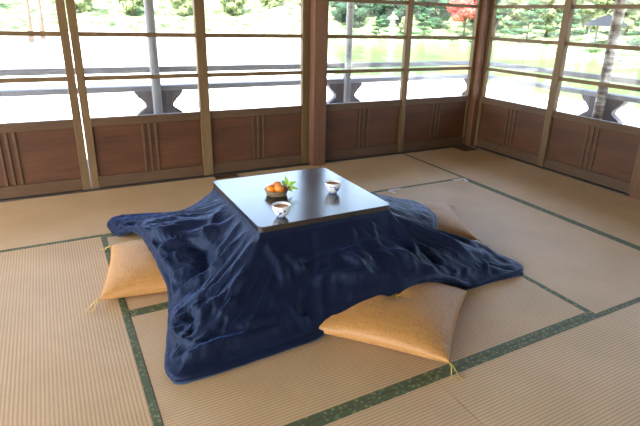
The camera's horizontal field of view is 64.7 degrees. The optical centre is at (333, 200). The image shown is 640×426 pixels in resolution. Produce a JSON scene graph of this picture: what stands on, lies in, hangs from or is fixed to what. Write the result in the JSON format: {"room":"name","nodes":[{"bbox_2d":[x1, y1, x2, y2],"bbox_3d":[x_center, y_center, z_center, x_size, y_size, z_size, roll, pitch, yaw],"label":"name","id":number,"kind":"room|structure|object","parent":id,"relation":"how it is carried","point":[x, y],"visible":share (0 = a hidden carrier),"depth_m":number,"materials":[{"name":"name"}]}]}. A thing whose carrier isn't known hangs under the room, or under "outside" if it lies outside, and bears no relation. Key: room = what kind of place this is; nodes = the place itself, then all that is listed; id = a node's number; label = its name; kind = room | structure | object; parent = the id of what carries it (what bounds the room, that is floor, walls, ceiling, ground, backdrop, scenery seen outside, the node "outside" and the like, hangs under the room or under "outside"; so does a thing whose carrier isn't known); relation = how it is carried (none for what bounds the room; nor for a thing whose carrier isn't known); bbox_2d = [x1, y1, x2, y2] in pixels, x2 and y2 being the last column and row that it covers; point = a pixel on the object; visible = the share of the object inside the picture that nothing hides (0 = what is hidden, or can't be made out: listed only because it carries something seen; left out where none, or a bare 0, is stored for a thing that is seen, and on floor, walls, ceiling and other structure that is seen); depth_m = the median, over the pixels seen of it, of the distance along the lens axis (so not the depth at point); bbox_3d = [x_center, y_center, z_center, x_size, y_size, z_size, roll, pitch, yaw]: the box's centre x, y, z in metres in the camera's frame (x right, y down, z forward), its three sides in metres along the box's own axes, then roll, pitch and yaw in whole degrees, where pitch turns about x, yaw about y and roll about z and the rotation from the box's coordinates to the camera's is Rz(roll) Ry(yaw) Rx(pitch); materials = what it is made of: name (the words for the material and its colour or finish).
{"room":"japanese tatami room","nodes":[
{"label":"japanese tatami room","id":0,"kind":"room"},
{"bbox_3d":[0.031,0.562,2.446,8.160,0.039,6.810,-9,23,-27],"label":"deck","id":1,"kind":"object","parent":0,"visible":0},
{"bbox_2d":[143,0,162,113],"bbox_3d":[-1.576,-1.467,4.371,0.080,2.360,0.080,-9,23,-27],"label":"post","id":2,"kind":"object","parent":1,"relation":"on","point":[148,4],"visible":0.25,"depth_m":4.41,"materials":[{"name":"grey wood"}]},
{"bbox_2d":[0,61,468,114],"bbox_3d":[-1.395,-0.910,4.849,7.591,0.757,0.262,-9,23,-27],"label":"veranda railing","id":3,"kind":"object","parent":1,"relation":"on","point":[170,93],"visible":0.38,"depth_m":4.74,"materials":[{"name":"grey wood"}]},
{"bbox_2d":[343,2,353,102],"bbox_3d":[0.168,-1.749,5.287,0.072,2.360,0.072,-9,23,-27],"label":"post","id":4,"kind":"object","parent":1,"relation":"on","point":[350,6],"visible":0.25,"depth_m":5.32,"materials":[{"name":"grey wood"}]},
{"bbox_2d":[488,61,639,123],"bbox_3d":[3.530,-0.342,3.697,0.120,0.757,7.060,-9,23,-27],"label":"veranda railing","id":5,"kind":"object","parent":1,"relation":"on","point":[614,102],"visible":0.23,"depth_m":5.16,"materials":[{"name":"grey wood"}]},
{"bbox_2d":[592,0,626,119],"bbox_3d":[2.646,-1.492,4.787,0.094,2.360,0.094,-9,23,-27],"label":"post","id":6,"kind":"object","parent":1,"relation":"on","point":[618,14],"visible":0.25,"depth_m":4.81,"materials":[{"name":"grey wood"}]},
{"bbox_3d":[0.358,0.721,1.874,5.760,0.070,5.760,-9,23,-27],"label":"floor","id":7,"kind":"structure","parent":0,"visible":0},
{"bbox_2d":[0,236,162,425],"bbox_3d":[-1.275,0.573,1.970,0.908,0.051,1.818,-9,23,-27],"label":"mat","id":8,"kind":"object","parent":7,"relation":"on","point":[63,363],"visible":1,"depth_m":1.95,"materials":[{"name":"beige wicker"}]},
{"bbox_2d":[0,177,219,252],"bbox_3d":[-1.532,0.081,3.297,1.818,0.051,0.908,-9,23,-27],"label":"mat","id":9,"kind":"object","parent":7,"relation":"on","point":[42,221],"visible":0.48,"depth_m":3.29,"materials":[{"name":"beige wicker"}]},
{"bbox_2d":[106,232,167,313],"bbox_3d":[-0.297,0.237,2.971,1.818,0.051,0.908,-9,23,-27],"label":"mat","id":10,"kind":"object","parent":7,"relation":"on","point":[139,303],"visible":0.14,"depth_m":2.29,"materials":[{"name":"beige wicker"}]},
{"bbox_2d":[87,239,166,312],"bbox_3d":[-0.840,0.292,2.539,0.683,0.108,0.683,-5,21,-17],"label":"floor cushion","id":11,"kind":"object","parent":10,"relation":"on","point":[133,270],"visible":0.39,"depth_m":2.33,"materials":[{"name":"orange fabric"}]},
{"bbox_2d":[0,145,465,201],"bbox_3d":[-0.991,-0.189,4.068,5.375,0.060,0.090,-9,23,-27],"label":"trim","id":12,"kind":"structure","parent":7,"relation":"on","point":[428,149],"depth_m":3.97,"materials":[{"name":"brown wood"}]},
{"bbox_2d":[0,0,90,198],"bbox_3d":[-2.125,-0.884,3.136,0.906,1.840,0.044,-9,23,-27],"label":"sliding door","id":13,"kind":"structure","parent":12,"relation":"on","point":[47,156],"depth_m":3.41,"materials":[{"name":"brown wood"}]},
{"bbox_2d":[65,0,203,188],"bbox_3d":[-1.350,-1.009,3.543,0.849,1.840,0.044,-9,23,-27],"label":"sliding door","id":14,"kind":"structure","parent":12,"relation":"on","point":[130,149],"depth_m":3.69,"materials":[{"name":"brown wood"}]},
{"bbox_2d":[193,0,213,175],"bbox_3d":[-0.965,-1.067,3.715,0.073,1.828,0.015,-9,23,-27],"label":"trim","id":15,"kind":"structure","parent":12,"relation":"on","point":[199,11],"depth_m":3.78,"materials":[{"name":"brown wood"}]},
{"bbox_2d":[206,0,309,173],"bbox_3d":[-0.591,-1.132,3.942,0.882,1.840,0.044,-9,23,-27],"label":"sliding door","id":16,"kind":"structure","parent":12,"relation":"on","point":[264,137],"depth_m":4.13,"materials":[{"name":"brown wood"}]},
{"bbox_2d":[325,0,409,160],"bbox_3d":[0.285,-1.273,4.402,0.862,1.840,0.044,-9,23,-27],"label":"sliding door","id":17,"kind":"structure","parent":12,"relation":"on","point":[364,128],"depth_m":4.58,"materials":[{"name":"brown wood"}]},
{"bbox_2d":[398,0,413,151],"bbox_3d":[0.677,-1.332,4.578,0.043,1.828,0.015,-9,23,-27],"label":"trim","id":18,"kind":"structure","parent":12,"relation":"on","point":[411,5],"depth_m":4.63,"materials":[{"name":"brown wood"}]},
{"bbox_2d":[308,0,328,165],"bbox_3d":[-0.127,-1.484,4.056,0.120,2.450,0.160,-9,23,-27],"label":"column","id":19,"kind":"structure","parent":7,"relation":"on","point":[319,9],"depth_m":4.16,"materials":[{"name":"brown wood"}]},
{"bbox_2d":[213,154,461,192],"bbox_3d":[0.049,-0.177,4.127,1.849,0.057,0.908,-9,23,-27],"label":"mat","id":20,"kind":"object","parent":7,"relation":"on","point":[381,173],"depth_m":4.25,"materials":[{"name":"beige wicker"}]},
{"bbox_2d":[130,276,590,425],"bbox_3d":[0.140,0.522,2.226,1.818,0.051,0.908,-9,23,-27],"label":"mat","id":21,"kind":"object","parent":7,"relation":"on","point":[326,376],"visible":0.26,"depth_m":1.88,"materials":[{"name":"beige wicker"}]},
{"bbox_2d":[213,168,389,232],"bbox_3d":[-0.191,0.128,2.666,0.685,0.368,0.710,-9,23,-27],"label":"table","id":22,"kind":"object","parent":21,"relation":"on","point":[312,203],"visible":0.65,"depth_m":2.50,"materials":[{"name":"black paint"}]},
{"bbox_2d":[264,187,288,196],"bbox_3d":[-0.286,-0.048,2.555,0.122,0.030,0.122,20,27,40],"label":"fruit basket","id":23,"kind":"object","parent":22,"relation":"on","point":[271,194],"visible":0.62,"depth_m":2.51,"materials":[{"name":"wicker"}]},
{"bbox_2d":[266,184,275,191],"bbox_3d":[-0.309,-0.060,2.536,0.053,0.046,0.053,-2,20,-9],"label":"mandarin","id":24,"kind":"object","parent":23,"relation":"in","point":[271,188],"visible":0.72,"depth_m":2.52,"materials":[{"name":"orange plant"}]},
{"bbox_2d":[275,184,284,191],"bbox_3d":[-0.270,-0.063,2.532,0.053,0.047,0.053,-17,27,-41],"label":"mandarin","id":25,"kind":"object","parent":23,"relation":"in","point":[278,187],"visible":0.84,"depth_m":2.51,"materials":[{"name":"orange plant"}]},
{"bbox_2d":[281,176,297,191],"bbox_3d":[-0.219,-0.086,2.545,0.088,0.088,0.020,1,20,-2],"label":"sprig","id":26,"kind":"object","parent":23,"relation":"on","point":[285,182],"visible":0.99,"depth_m":2.55,"materials":[{"name":"green plant"}]},
{"bbox_2d":[272,201,290,217],"bbox_3d":[-0.234,0.043,2.275,0.084,0.056,0.084,-9,23,-27],"label":"tea cup","id":27,"kind":"object","parent":22,"relation":"on","point":[281,209],"visible":1,"depth_m":2.26,"materials":[{"name":"white ceramic"}]},
{"bbox_2d":[107,187,522,384],"bbox_3d":[-0.185,0.090,2.810,1.877,0.341,1.750,-9,23,-27],"label":"quilt","id":28,"kind":"object","parent":22,"relation":"on","point":[239,295],"visible":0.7,"depth_m":2.20,"materials":[{"name":"blue fabric"}]},
{"bbox_2d":[325,180,340,193],"bbox_3d":[-0.002,-0.070,2.603,0.084,0.056,0.084,13,23,28],"label":"tea cup","id":29,"kind":"object","parent":22,"relation":"on","point":[332,186],"visible":1,"depth_m":2.58,"materials":[{"name":"white ceramic"}]},
{"bbox_2d":[319,282,477,380],"bbox_3d":[0.266,0.449,2.200,0.683,0.108,0.683,9,21,18],"label":"floor cushion","id":30,"kind":"object","parent":21,"relation":"on","point":[420,320],"visible":0.69,"depth_m":2.03,"materials":[{"name":"orange fabric"}]},
{"bbox_2d":[304,377,483,425],"bbox_3d":[-0.219,0.936,1.062,1.818,0.051,0.908,-9,23,-27],"label":"mat","id":31,"kind":"object","parent":7,"relation":"on","point":[425,402],"visible":1,"depth_m":1.68,"materials":[{"name":"beige wicker"}]},
{"bbox_2d":[465,0,491,145],"bbox_3d":[1.463,-1.738,4.883,0.115,2.450,0.115,-9,23,-27],"label":"column","id":32,"kind":"structure","parent":7,"relation":"on","point":[486,4],"depth_m":4.99,"materials":[{"name":"brown wood"}]},
{"bbox_2d":[375,179,639,314],"bbox_3d":[1.118,0.186,3.227,0.908,0.051,1.818,-9,23,-27],"label":"mat","id":33,"kind":"object","parent":7,"relation":"on","point":[593,271],"visible":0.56,"depth_m":2.97,"materials":[{"name":"beige wicker"}]},
{"bbox_2d":[416,201,487,246],"bbox_3d":[0.537,0.103,3.171,0.683,0.108,0.683,0,20,-4],"label":"floor cushion","id":34,"kind":"object","parent":33,"relation":"on","point":[449,221],"visible":0.37,"depth_m":3.04,"materials":[{"name":"fabric"}]},
{"bbox_2d":[403,145,630,214],"bbox_3d":[1.478,-0.231,4.390,0.908,0.057,1.818,-9,23,-27],"label":"mat","id":35,"kind":"object","parent":7,"relation":"on","point":[551,192],"depth_m":4.17,"materials":[{"name":"beige wicker"}]},
{"bbox_2d":[432,297,639,425],"bbox_3d":[1.375,0.678,1.900,1.818,0.051,0.908,-9,23,-27],"label":"mat","id":36,"kind":"object","parent":7,"relation":"on","point":[585,371],"visible":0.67,"depth_m":1.85,"materials":[{"name":"beige wicker"}]},
{"bbox_2d":[472,145,628,195],"bbox_3d":[2.772,0.287,3.074,0.090,0.060,5.375,-9,23,-27],"label":"trim","id":37,"kind":"structure","parent":7,"relation":"on","point":[478,147],"depth_m":4.39,"materials":[{"name":"brown wood"}]},
{"bbox_2d":[537,0,572,166],"bbox_3d":[1.891,-1.174,4.245,0.013,1.828,0.065,-9,23,-27],"label":"trim","id":38,"kind":"structure","parent":37,"relation":"on","point":[568,3],"depth_m":4.29,"materials":[{"name":"brown wood"}]},
{"bbox_2d":[557,198,639,247],"bbox_3d":[2.353,0.342,2.901,0.908,0.051,1.818,-9,23,-27],"label":"mat","id":39,"kind":"object","parent":7,"relation":"on","point":[620,220],"visible":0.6,"depth_m":3.38,"materials":[{"name":"beige wicker"}]},
{"bbox_3d":[2.832,-1.772,2.343,0.085,0.570,5.610,-9,23,-27],"label":"wall","id":40,"kind":"structure","parent":0,"visible":0},
{"bbox_2d":[474,0,563,164],"bbox_3d":[1.709,-1.305,4.607,0.044,1.840,0.845,-9,23,-27],"label":"sliding door","id":41,"kind":"structure","parent":40,"relation":"in","point":[512,129],"depth_m":4.79,"materials":[{"name":"brown wood"}]},
{"bbox_2d":[543,0,639,193],"bbox_3d":[2.120,-1.038,3.909,0.044,1.840,0.859,-9,23,-27],"label":"sliding door","id":42,"kind":"structure","parent":40,"relation":"in","point":[602,152],"depth_m":4.07,"materials":[{"name":"brown wood"}]},
{"bbox_2d":[629,153,639,199],"bbox_3d":[2.357,-1.172,3.405,0.110,2.450,0.110,-9,23,-27],"label":"column","id":43,"kind":"structure","parent":40,"relation":"attached to","point":[635,188],"depth_m":3.78,"materials":[{"name":"brown wood"}]},
{"bbox_3d":[-0.917,-2.245,3.334,5.610,0.570,0.085,-9,23,-27],"label":"wall","id":44,"kind":"structure","parent":0,"visible":0},
{"bbox_2d":[403,0,481,150],"bbox_3d":[1.027,-1.393,4.793,0.830,1.840,0.044,-9,23,-27],"label":"sliding door","id":45,"kind":"structure","parent":44,"relation":"in","point":[431,122],"depth_m":4.97,"materials":[{"name":"brown wood"}]},
{"label":"outside","id":46,"kind":"structure","parent":0,"visible":0},
{"bbox_2d":[219,0,639,61],"bbox_3d":[34.876,-12.279,31.497,74.000,8.302,138.000,-9,23,-27],"label":"bank","id":47,"kind":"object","parent":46,"point":[285,19],"visible":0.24,"depth_m":52.74,"materials":[{"name":"green plant"}]},
{"bbox_2d":[259,0,291,8],"bbox_3d":[-7.226,-24.692,61.540,3.890,5.324,3.784,9,21,18],"label":"leafy tree","id":48,"kind":"object","parent":47,"relation":"on","point":[271,3],"visible":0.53,"depth_m":60.79,"materials":[{"name":"green plant"}]},
{"bbox_2d":[294,0,300,5],"bbox_3d":[-2.906,-24.807,62.798,3.890,5.324,3.784,5,20,9],"label":"leafy tree","id":49,"kind":"object","parent":47,"relation":"on","point":[298,2],"visible":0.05,"depth_m":62.17,"materials":[{"name":"green plant"}]},
{"bbox_2d":[329,2,375,23],"bbox_3d":[1.908,-21.147,52.570,5.277,6.392,4.265,3,20,4],"label":"evergreen tree","id":50,"kind":"object","parent":47,"relation":"on","point":[340,13],"visible":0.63,"depth_m":52.39,"materials":[{"name":"green plant"}]},
{"bbox_2d":[353,30,364,34],"bbox_3d":[2.317,-15.750,48.020,1.813,0.978,1.461,-11,24,-32],"label":"clipped shrub","id":51,"kind":"object","parent":47,"relation":"on","point":[357,32],"visible":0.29,"depth_m":47.64,"materials":[{"name":"green plant"}]},
{"bbox_2d":[370,4,379,14],"bbox_3d":[4.692,-26.324,61.265,6.230,7.546,5.035,-5,21,-19],"label":"evergreen tree","id":52,"kind":"object","parent":47,"relation":"on","point":[376,5],"visible":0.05,"depth_m":61.53,"materials":[{"name":"green plant"}]},
{"bbox_2d":[370,18,389,33],"bbox_3d":[4.641,-16.780,49.164,1.867,1.903,2.176,8,21,17],"label":"pine tree","id":53,"kind":"object","parent":47,"relation":"on","point":[380,19],"visible":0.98,"depth_m":48.89,"materials":[{"name":"green plant"}]},
{"bbox_2d":[374,0,405,26],"bbox_3d":[6.634,-21.905,54.632,4.265,6.392,5.277,4,20,6],"label":"evergreen tree","id":54,"kind":"object","parent":47,"relation":"on","point":[384,11],"visible":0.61,"depth_m":53.97,"materials":[{"name":"green plant"}]},
{"bbox_2d":[387,12,398,39],"bbox_3d":[5.655,-16.669,48.298,1.150,2.691,0.996,-9,23,-27],"label":"stone lantern","id":55,"kind":"object","parent":47,"relation":"on","point":[392,17],"visible":0.88,"depth_m":47.98,"materials":[{"name":"stone"}]},
{"bbox_2d":[399,17,404,33],"bbox_3d":[7.273,-17.575,50.931,1.430,2.011,1.469,11,22,24],"label":"leafy tree","id":56,"kind":"object","parent":47,"relation":"on","point":[401,25],"visible":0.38,"depth_m":50.60,"materials":[{"name":"green plant"}]},
{"bbox_2d":[412,13,433,33],"bbox_3d":[9.063,-17.553,50.810,2.414,2.502,2.163,9,21,18],"label":"pine tree","id":57,"kind":"object","parent":47,"relation":"on","point":[426,21],"visible":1,"depth_m":50.41,"materials":[{"name":"green plant"}]},
{"bbox_2d":[414,0,451,28],"bbox_3d":[11.333,-22.230,56.151,4.146,6.214,5.130,-16,26,-39],"label":"evergreen tree","id":58,"kind":"object","parent":47,"relation":"on","point":[444,15],"visible":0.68,"depth_m":55.46,"materials":[{"name":"green plant"}]},
{"bbox_2d":[447,32,458,39],"bbox_3d":[11.978,-16.395,50.632,1.426,0.943,1.757,10,22,21],"label":"clipped shrub","id":59,"kind":"object","parent":47,"relation":"on","point":[452,34],"visible":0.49,"depth_m":50.25,"materials":[{"name":"green plant"}]},
{"bbox_2d":[447,0,475,35],"bbox_3d":[13.565,-19.225,51.348,3.864,5.484,4.972,12,23,27],"label":"maple tree","id":60,"kind":"object","parent":47,"relation":"on","point":[459,14],"visible":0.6,"depth_m":50.44,"materials":[{"name":"red plant"}]},
{"bbox_2d":[467,0,501,24],"bbox_3d":[16.293,-22.309,56.129,5.277,6.392,4.265,-6,21,-20],"label":"evergreen tree","id":61,"kind":"object","parent":47,"relation":"on","point":[499,2],"visible":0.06,"depth_m":55.82,"materials":[{"name":"green plant"}]},
{"bbox_2d":[471,4,513,36],"bbox_3d":[15.697,-17.207,48.915,4.109,3.595,3.526,13,23,27],"label":"pine tree","id":62,"kind":"object","parent":47,"relation":"on","point":[499,15],"visible":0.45,"depth_m":48.09,"materials":[{"name":"green plant"}]},
{"bbox_2d":[499,0,529,29],"bbox_3d":[18.625,-19.631,51.502,3.673,5.028,3.574,-13,24,-34],"label":"leafy tree","id":63,"kind":"object","parent":47,"relation":"on","point":[516,16],"visible":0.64,"depth_m":50.99,"materials":[{"name":"green plant"}]},
{"bbox_2d":[504,0,549,38],"bbox_3d":[17.205,-15.728,44.365,3.466,4.003,3.862,0,20,-4],"label":"pine tree","id":64,"kind":"object","parent":47,"relation":"on","point":[532,15],"visible":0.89,"depth_m":43.66,"materials":[{"name":"green plant"}]},
{"bbox_2d":[528,43,542,47],"bbox_3d":[16.908,-13.054,42.070,1.424,0.768,1.148,-1,20,-8],"label":"clipped shrub","id":65,"kind":"object","parent":47,"relation":"on","point":[529,44],"visible":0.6,"depth_m":41.85,"materials":[{"name":"green plant"}]},
{"bbox_2d":[542,48,553,52],"bbox_3d":[16.639,-11.568,39.150,0.917,0.586,1.006,11,22,23],"label":"rock","id":66,"kind":"object","parent":47,"relation":"on","point":[545,50],"visible":0.72,"depth_m":38.81,"materials":[{"name":"white stone"}]},
{"bbox_2d":[532,0,564,35],"bbox_3d":[20.018,-17.527,46.052,3.673,5.028,3.574,-1,20,-7],"label":"leafy tree","id":67,"kind":"object","parent":47,"relation":"on","point":[549,17],"visible":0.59,"depth_m":45.55,"materials":[{"name":"green plant"}]},
{"bbox_2d":[547,9,586,37],"bbox_3d":[19.150,-14.129,41.013,2.904,2.961,3.384,4,20,6],"label":"pine tree","id":68,"kind":"object","parent":47,"relation":"on","point":[575,18],"visible":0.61,"depth_m":40.64,"materials":[{"name":"green plant"}]},
{"bbox_2d":[567,47,581,55],"bbox_3d":[17.012,-10.463,36.127,1.446,1.012,1.468,12,23,27],"label":"rock","id":69,"kind":"object","parent":47,"relation":"on","point":[571,51],"visible":0.29,"depth_m":35.61,"materials":[{"name":"white stone"}]},
{"bbox_2d":[581,42,601,52],"bbox_3d":[18.260,-10.824,35.893,1.356,0.908,1.683,-7,22,-23],"label":"clipped shrub","id":70,"kind":"object","parent":47,"relation":"on","point":[586,49],"visible":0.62,"depth_m":35.48,"materials":[{"name":"green plant"}]},
{"bbox_2d":[573,0,612,33],"bbox_3d":[22.141,-16.706,42.776,3.889,5.324,3.784,2,20,1],"label":"leafy tree","id":71,"kind":"object","parent":47,"relation":"on","point":[587,15],"visible":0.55,"depth_m":42.34,"materials":[{"name":"green plant"}]},
{"bbox_2d":[581,15,631,42],"bbox_3d":[19.705,-12.089,36.737,2.800,2.700,3.000,18,26,38],"label":"pavilion","id":72,"kind":"object","parent":47,"relation":"on","point":[605,20],"visible":0.54,"depth_m":35.93,"materials":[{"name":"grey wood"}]},
{"bbox_2d":[603,49,621,54],"bbox_3d":[18.798,-10.016,33.872,1.222,0.808,1.506,18,26,38],"label":"clipped shrub","id":73,"kind":"object","parent":47,"relation":"on","point":[619,51],"visible":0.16,"depth_m":33.54,"materials":[{"name":"green plant"}]},
{"bbox_2d":[610,0,639,34],"bbox_3d":[24.365,-15.874,40.842,3.457,4.732,3.364,13,23,28],"label":"leafy tree","id":74,"kind":"object","parent":47,"relation":"on","point":[630,15],"visible":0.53,"depth_m":40.60,"materials":[{"name":"green plant"}]},
{"bbox_2d":[620,50,639,55],"bbox_3d":[19.507,-9.683,33.108,1.043,0.698,1.295,-14,25,-37],"label":"clipped shrub","id":75,"kind":"object","parent":47,"relation":"on","point":[627,52],"visible":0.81,"depth_m":32.86,"materials":[{"name":"green plant"}]},
{"bbox_2d":[625,14,639,45],"bbox_3d":[21.099,-11.055,33.056,3.111,3.172,3.626,7,21,14],"label":"pine tree","id":76,"kind":"object","parent":47,"relation":"on","point":[636,42],"visible":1,"depth_m":33.66,"materials":[{"name":"green plant"}]},
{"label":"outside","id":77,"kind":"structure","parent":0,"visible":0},
{"bbox_2d":[0,30,639,158],"bbox_3d":[-25.753,4.682,-8.611,98.000,0.700,120.000,-9,23,-27],"label":"ground","id":78,"kind":"structure","parent":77,"point":[16,52],"depth_m":14.52,"materials":[{"name":"white"}]},
{"bbox_2d":[23,0,34,42],"bbox_3d":[-16.730,-11.989,27.125,1.995,6.687,1.916,-9,23,-27],"label":"tree","id":79,"kind":"object","parent":78,"relation":"on","point":[31,39],"visible":0.92,"depth_m":27.76,"materials":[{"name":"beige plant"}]},
{"bbox_2d":[35,0,45,38],"bbox_3d":[-17.950,-13.179,30.236,1.948,6.721,1.901,-9,23,-27],"label":"tree","id":80,"kind":"object","parent":78,"relation":"on","point":[38,4],"visible":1,"depth_m":30.87,"materials":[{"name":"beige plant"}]},
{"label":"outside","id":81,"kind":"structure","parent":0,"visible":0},
{"bbox_2d":[0,0,257,32],"bbox_3d":[-42.287,-22.014,51.564,72.000,7.329,36.818,-9,23,-27],"label":"lawn","id":82,"kind":"structure","parent":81,"point":[12,14],"depth_m":50.94,"materials":[{"name":"green plant"}]},
{"bbox_2d":[64,0,95,12],"bbox_3d":[-25.821,-21.378,51.214,3.784,5.324,3.889,-5,21,-19],"label":"leafy tree","id":83,"kind":"object","parent":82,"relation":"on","point":[82,5],"visible":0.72,"depth_m":51.36,"materials":[{"name":"green plant"}]},
{"bbox_2d":[98,18,115,25],"bbox_3d":[-21.563,-16.855,48.046,1.813,0.978,1.461,-1,20,-7],"label":"clipped shrub","id":84,"kind":"object","parent":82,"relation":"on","point":[107,21],"visible":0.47,"depth_m":47.77,"materials":[{"name":"green plant"}]},
{"bbox_2d":[117,0,143,15],"bbox_3d":[-21.756,-22.287,53.751,3.890,5.324,3.784,-13,25,-35],"label":"leafy tree","id":85,"kind":"object","parent":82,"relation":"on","point":[127,5],"visible":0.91,"depth_m":53.51,"materials":[{"name":"green plant"}]},
{"bbox_2d":[168,0,192,15],"bbox_3d":[-16.226,-22.772,55.827,3.889,5.324,3.784,4,20,5],"label":"leafy tree","id":86,"kind":"object","parent":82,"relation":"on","point":[185,8],"visible":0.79,"depth_m":55.54,"materials":[{"name":"green plant"}]},
{"bbox_2d":[205,21,217,26],"bbox_3d":[-12.921,-18.337,52.782,1.757,0.943,1.426,-9,23,-27],"label":"clipped shrub","id":87,"kind":"object","parent":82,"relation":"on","point":[210,24],"visible":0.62,"depth_m":52.40,"materials":[{"name":"green plant"}]},
{"bbox_2d":[219,0,247,15],"bbox_3d":[-11.756,-24.206,59.545,3.784,5.324,3.889,1,20,-2],"label":"leafy tree","id":88,"kind":"object","parent":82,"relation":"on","point":[234,6],"visible":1,"depth_m":59.40,"materials":[{"name":"green plant"}]},
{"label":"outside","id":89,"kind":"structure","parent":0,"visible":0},
{"bbox_2d":[327,41,639,110],"bbox_3d":[29.452,-4.146,20.432,56.000,0.300,120.000,-9,23,-27],"label":"pond","id":90,"kind":"structure","parent":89,"point":[361,51],"depth_m":28.82,"materials":[{"name":"liquid"}]},
{"bbox_2d":[459,40,469,43],"bbox_3d":[12.752,-15.284,49.020,1.006,0.586,0.917,-9,23,-28],"label":"rock","id":91,"kind":"object","parent":90,"relation":"in","point":[463,41],"visible":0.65,"depth_m":48.75,"materials":[{"name":"white stone"}]},
{"bbox_2d":[512,44,523,48],"bbox_3d":[15.755,-13.035,43.102,1.019,0.651,1.118,-9,23,-27],"label":"rock","id":92,"kind":"object","parent":90,"relation":"in","point":[518,46],"visible":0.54,"depth_m":42.75,"materials":[{"name":"white stone"}]},
{"bbox_2d":[576,51,593,57],"bbox_3d":[17.385,-9.994,34.897,1.118,0.651,1.019,-2,20,-11],"label":"rock","id":93,"kind":"object","parent":90,"relation":"in","point":[580,54],"visible":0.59,"depth_m":34.57,"materials":[{"name":"white stone"}]},
{"bbox_2d":[619,57,633,61],"bbox_3d":[18.496,-8.845,31.837,0.894,0.521,0.815,19,26,39],"label":"rock","id":94,"kind":"object","parent":90,"relation":"in","point":[624,59],"visible":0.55,"depth_m":31.57,"materials":[{"name":"white stone"}]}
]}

